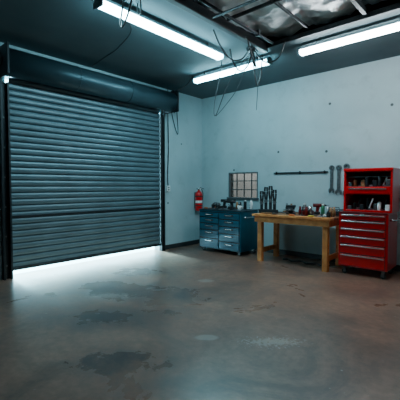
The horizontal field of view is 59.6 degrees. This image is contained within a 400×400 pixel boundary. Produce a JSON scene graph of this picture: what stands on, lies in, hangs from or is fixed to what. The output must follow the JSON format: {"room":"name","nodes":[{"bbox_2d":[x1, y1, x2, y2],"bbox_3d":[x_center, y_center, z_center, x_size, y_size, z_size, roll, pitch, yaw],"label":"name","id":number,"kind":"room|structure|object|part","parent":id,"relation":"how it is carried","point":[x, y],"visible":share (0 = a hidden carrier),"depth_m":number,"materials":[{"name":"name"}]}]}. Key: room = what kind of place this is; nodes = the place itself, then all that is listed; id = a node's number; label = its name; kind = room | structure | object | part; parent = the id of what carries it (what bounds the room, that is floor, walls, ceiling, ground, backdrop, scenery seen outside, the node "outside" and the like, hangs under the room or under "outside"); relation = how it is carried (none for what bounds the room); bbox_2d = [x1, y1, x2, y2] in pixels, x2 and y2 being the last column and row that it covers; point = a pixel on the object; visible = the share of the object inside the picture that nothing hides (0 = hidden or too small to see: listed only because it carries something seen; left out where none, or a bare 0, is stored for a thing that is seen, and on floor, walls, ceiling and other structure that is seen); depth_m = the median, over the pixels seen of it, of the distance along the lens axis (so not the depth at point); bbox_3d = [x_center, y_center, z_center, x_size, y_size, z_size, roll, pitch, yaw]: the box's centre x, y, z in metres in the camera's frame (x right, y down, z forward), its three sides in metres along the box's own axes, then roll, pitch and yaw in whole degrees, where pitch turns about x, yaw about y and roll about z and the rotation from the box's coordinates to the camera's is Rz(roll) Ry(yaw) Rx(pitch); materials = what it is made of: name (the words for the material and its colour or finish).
{"room":"auto repair garage","nodes":[
{"label":"auto repair garage","id":0,"kind":"room"},
{"bbox_2d":[0,42,201,279],"bbox_3d":[-2.813,-0.830,5.584,0.200,4.050,8.400,2,3,42],"label":"wall","id":1,"kind":"structure","parent":0,"point":[184,165],"depth_m":8.12,"materials":[{"name":"paint"}]},
{"bbox_2d":[0,81,12,279],"bbox_3d":[-2.929,-0.276,5.261,0.085,2.970,0.130,2,3,42],"label":"trim","id":2,"kind":"structure","parent":1,"relation":"attached to","point":[5,145],"depth_m":5.26,"materials":[{"name":"metal"}]},
{"bbox_2d":[8,77,160,270],"bbox_3d":[-1.874,-0.485,6.444,0.069,3.063,3.040,2,3,42],"label":"roller door","id":3,"kind":"structure","parent":1,"relation":"in","point":[85,168],"depth_m":6.16,"materials":[{"name":"metal"}]},
{"bbox_2d":[0,42,178,113],"bbox_3d":[-1.731,-2.040,6.257,0.460,0.435,3.405,2,3,42],"label":"hood","id":4,"kind":"object","parent":1,"relation":"attached to","point":[14,63],"depth_m":5.73,"materials":[{"name":"grey metal"}]},
{"bbox_2d":[159,114,164,250],"bbox_3d":[-0.827,-0.371,7.626,0.085,2.970,0.100,2,3,42],"label":"trim","id":5,"kind":"structure","parent":1,"relation":"attached to","point":[162,117],"depth_m":7.59,"materials":[{"name":"metal"}]},
{"bbox_2d":[166,89,169,190],"bbox_3d":[-0.713,-1.317,7.741,0.053,2.250,0.100,2,3,42],"label":"power cable","id":6,"kind":"object","parent":1,"relation":"attached to","point":[168,186],"visible":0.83,"depth_m":7.74,"materials":[{"name":"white plastic"}]},
{"bbox_2d":[165,239,198,249],"bbox_3d":[-0.379,1.040,8.238,0.020,0.100,1.315,2,3,42],"label":"baseboard","id":7,"kind":"structure","parent":1,"relation":"attached to","point":[170,246],"depth_m":8.16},
{"bbox_2d":[171,76,192,134],"bbox_3d":[-0.412,-1.945,7.330,0.212,0.964,1.228,-1,2,-18],"label":"power cable","id":8,"kind":"object","parent":1,"relation":"attached to","point":[192,76],"visible":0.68,"depth_m":7.72,"materials":[{"name":"black plastic"}]},
{"bbox_2d":[194,187,203,210],"bbox_3d":[-0.004,-0.022,8.435,0.251,0.566,0.208,0,2,-12],"label":"fire extinguisher","id":9,"kind":"object","parent":1,"relation":"attached to","point":[198,198],"visible":0.97,"depth_m":8.36,"materials":[{"name":"red metal"}]},
{"bbox_2d":[0,244,399,399],"bbox_3d":[0.170,1.345,3.155,8.000,0.100,8.600,2,3,42],"label":"floor","id":10,"kind":"structure","parent":0,"point":[190,322],"depth_m":3.48,"materials":[{"name":"concrete"}]},
{"bbox_2d":[199,208,257,255],"bbox_3d":[0.624,0.657,7.552,1.188,0.920,0.686,2,3,42],"label":"base cabinet","id":11,"kind":"object","parent":10,"relation":"on","point":[235,230],"visible":0.95,"depth_m":7.25,"materials":[{"name":"metal"}]},
{"bbox_2d":[213,202,232,209],"bbox_3d":[0.462,0.129,7.388,0.532,0.142,0.206,2,3,42],"label":"pile","id":12,"kind":"object","parent":11,"relation":"on","point":[217,206],"visible":0.99,"depth_m":7.40,"materials":[{"name":"metal"}]},
{"bbox_2d":[221,199,227,207],"bbox_3d":[0.608,0.082,7.858,0.290,0.199,0.080,1,3,32],"label":"cordless drill","id":13,"kind":"object","parent":11,"relation":"on","point":[224,203],"visible":0.59,"depth_m":7.87,"materials":[{"name":"black plastic"}]},
{"bbox_2d":[222,200,235,208],"bbox_3d":[0.621,0.097,7.488,0.290,0.199,0.080,1,2,22],"label":"cordless drill","id":14,"kind":"object","parent":11,"relation":"on","point":[231,202],"visible":0.85,"depth_m":7.45,"materials":[{"name":"black plastic"}]},
{"bbox_2d":[236,202,241,208],"bbox_3d":[0.816,0.113,7.679,0.294,0.152,0.171,2,3,42],"label":"pile","id":15,"kind":"object","parent":11,"relation":"on","point":[237,203],"visible":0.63,"depth_m":7.59,"materials":[{"name":"metal"}]},
{"bbox_2d":[252,211,341,271],"bbox_3d":[1.813,0.713,6.414,1.500,0.900,0.828,2,3,42],"label":"workbench","id":16,"kind":"object","parent":10,"relation":"on","point":[277,219],"visible":0.75,"depth_m":6.17,"materials":[{"name":"brown wood"}]},
{"bbox_2d":[258,186,277,213],"bbox_3d":[1.308,-0.010,6.693,0.366,0.522,0.120,2,3,38],"label":"rack","id":17,"kind":"object","parent":16,"relation":"on","point":[264,196],"visible":0.99,"depth_m":6.67,"materials":[{"name":"metal"}]},
{"bbox_2d":[284,205,295,214],"bbox_3d":[1.653,0.179,6.390,0.180,0.170,0.290,1,3,27],"label":"bench vise","id":18,"kind":"object","parent":16,"relation":"on","point":[290,208],"visible":1,"depth_m":6.36,"materials":[{"name":"metal"}]},
{"bbox_2d":[298,206,318,215],"bbox_3d":[1.897,0.192,6.168,0.316,0.162,0.339,2,3,42],"label":"pile","id":19,"kind":"object","parent":16,"relation":"on","point":[304,212],"visible":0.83,"depth_m":6.10,"materials":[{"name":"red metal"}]},
{"bbox_2d":[313,203,329,213],"bbox_3d":[2.228,0.163,6.415,0.290,0.199,0.080,0,2,12],"label":"cordless drill","id":20,"kind":"object","parent":16,"relation":"on","point":[317,205],"visible":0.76,"depth_m":6.40,"materials":[{"name":"red plastic"}]},
{"bbox_2d":[321,204,324,213],"bbox_3d":[2.195,0.170,6.234,0.066,0.200,0.065,2,3,42],"label":"spray can","id":21,"kind":"object","parent":16,"relation":"on","point":[322,206],"visible":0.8,"depth_m":6.21,"materials":[{"name":"green metal"}]},
{"bbox_2d":[320,207,338,217],"bbox_3d":[2.171,0.202,5.914,0.262,0.162,0.421,2,3,42],"label":"pile","id":22,"kind":"object","parent":16,"relation":"on","point":[330,213],"visible":0.89,"depth_m":5.82,"materials":[{"name":"white plastic"}]},
{"bbox_2d":[332,207,342,214],"bbox_3d":[2.407,0.197,6.203,0.255,0.148,0.126,2,3,38],"label":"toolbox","id":23,"kind":"object","parent":16,"relation":"on","point":[339,209],"visible":0.43,"depth_m":6.13,"materials":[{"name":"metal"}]},
{"bbox_2d":[282,258,329,266],"bbox_3d":[1.924,1.146,6.407,0.921,0.032,0.132,2,3,42],"label":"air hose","id":24,"kind":"object","parent":10,"relation":"on","point":[282,258],"visible":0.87,"depth_m":6.49,"materials":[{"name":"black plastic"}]},
{"bbox_2d":[338,167,399,278],"bbox_3d":[2.744,0.345,5.607,0.822,1.700,0.618,2,3,42],"label":"tool chest","id":25,"kind":"object","parent":10,"relation":"on","point":[368,220],"visible":1,"depth_m":5.47,"materials":[{"name":"metal"}]},
{"bbox_2d":[0,0,399,98],"bbox_3d":[0.170,-2.293,3.009,7.600,0.060,8.200,2,3,42],"label":"ceiling","id":26,"kind":"structure","parent":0,"point":[73,31],"depth_m":5.32,"materials":[{"name":"paint"}]},
{"bbox_2d":[91,0,131,66],"bbox_3d":[-1.579,-2.329,5.101,2.008,0.019,1.208,2,3,42],"label":"power cable","id":27,"kind":"object","parent":26,"relation":"hanging from","point":[92,0],"depth_m":5.21,"materials":[{"name":"black rubber"}]},
{"bbox_2d":[119,0,141,27],"bbox_3d":[-0.724,-2.075,3.862,0.318,0.434,0.342,2,3,42],"label":"power cable","id":28,"kind":"object","parent":26,"relation":"hanging from","point":[121,26],"depth_m":3.78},
{"bbox_2d":[166,0,399,52],"bbox_3d":[0.645,-2.220,1.452,4.820,0.160,6.500,2,3,42],"label":"frame","id":29,"kind":"structure","parent":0,"point":[189,6],"depth_m":4.51,"materials":[{"name":"grey metal"}]},
{"bbox_2d":[93,0,224,61],"bbox_3d":[-0.402,-2.242,4.657,0.160,0.171,2.200,2,3,42],"label":"fluorescent light","id":30,"kind":"object","parent":29,"relation":"attached to","point":[109,6],"visible":0.94,"depth_m":4.44,"materials":[{"name":"plastic"}]},
{"bbox_2d":[192,56,272,84],"bbox_3d":[0.520,-2.303,6.177,1.650,0.171,0.160,2,3,42],"label":"fluorescent light","id":31,"kind":"object","parent":29,"relation":"attached to","point":[230,70],"visible":0.92,"depth_m":6.15,"materials":[{"name":"plastic"}]},
{"bbox_2d":[199,0,272,43],"bbox_3d":[0.623,-2.176,1.353,4.680,0.080,6.280,2,3,42],"label":"conduit","id":32,"kind":"object","parent":29,"relation":"attached to","point":[257,32],"visible":1,"depth_m":4.28,"materials":[{"name":"metal"}]},
{"bbox_2d":[213,29,284,115],"bbox_3d":[0.464,-1.869,5.217,1.287,0.964,1.078,2,3,42],"label":"cable bundle","id":33,"kind":"object","parent":29,"relation":"hanging from","point":[249,48],"visible":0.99,"depth_m":5.41,"materials":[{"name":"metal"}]},
{"bbox_3d":[0.645,-2.220,1.452,4.820,0.160,6.500,2,3,42],"label":"joist frame","id":34,"kind":"part","parent":29,"relation":"part of","materials":[{"name":"metal"}]},
{"bbox_2d":[194,0,386,37],"bbox_3d":[0.653,-2.385,1.492,4.850,0.150,6.560,2,3,42],"label":"insulation","id":35,"kind":"object","parent":29,"relation":"on","point":[272,21],"visible":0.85,"depth_m":4.65},
{"bbox_2d":[297,19,399,56],"bbox_3d":[2.166,-2.245,4.718,1.750,0.171,0.160,2,3,42],"label":"fluorescent light","id":36,"kind":"object","parent":29,"relation":"attached to","point":[393,26],"visible":1,"depth_m":4.75,"materials":[{"name":"plastic"}]},
{"bbox_2d":[193,0,399,43],"bbox_3d":[0.170,-2.802,2.989,8.000,0.100,8.600,2,3,42],"label":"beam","id":37,"kind":"structure","parent":0,"point":[381,4],"depth_m":5.44,"materials":[{"name":"metal"}]},
{"bbox_2d":[202,56,399,264],"bbox_3d":[2.959,-0.855,6.210,8.000,4.050,0.200,2,3,42],"label":"wall","id":38,"kind":"structure","parent":0,"point":[350,115],"depth_m":6.88,"materials":[{"name":"paint"}]},
{"bbox_2d":[227,172,258,199],"bbox_3d":[0.993,-0.323,7.904,0.860,0.610,0.150,2,3,42],"label":"window","id":39,"kind":"structure","parent":38,"relation":"in","point":[242,185],"depth_m":7.91,"materials":[{"name":"glass"}]},
{"bbox_2d":[274,170,327,173],"bbox_3d":[1.975,-0.546,6.938,1.140,0.055,0.036,2,3,42],"label":"rail","id":40,"kind":"object","parent":38,"relation":"attached to","point":[324,171],"visible":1,"depth_m":6.89,"materials":[{"name":"metal"}]},
{"bbox_2d":[255,249,399,270],"bbox_3d":[2.893,1.122,6.200,7.580,0.100,0.020,2,3,42],"label":"baseboard","id":41,"kind":"structure","parent":38,"relation":"attached to","point":[284,252],"depth_m":6.93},
{"bbox_2d":[328,165,334,192],"bbox_3d":[2.456,-0.391,6.513,0.109,0.518,0.042,2,3,42],"label":"wrench","id":42,"kind":"object","parent":38,"relation":"attached to","point":[330,166],"visible":1,"depth_m":6.51,"materials":[{"name":"metal"}]},
{"bbox_2d":[335,165,341,194],"bbox_3d":[2.553,-0.372,6.428,0.115,0.548,0.042,2,3,42],"label":"wrench","id":43,"kind":"object","parent":38,"relation":"attached to","point":[337,166],"visible":1,"depth_m":6.42,"materials":[{"name":"metal"}]},
{"bbox_2d":[343,163,349,195],"bbox_3d":[2.658,-0.368,6.335,0.123,0.588,0.042,2,3,42],"label":"wrench","id":44,"kind":"object","parent":38,"relation":"attached to","point":[346,164],"visible":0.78,"depth_m":6.33,"materials":[{"name":"metal"}]},
{"label":"outside","id":45,"kind":"structure","parent":0,"visible":0},
{"bbox_2d":[13,247,153,273],"bbox_3d":[-4.284,1.171,7.775,4.800,0.115,11.200,2,3,42],"label":"ground","id":46,"kind":"structure","parent":45,"point":[150,248],"depth_m":6.59,"materials":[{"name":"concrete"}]}
]}

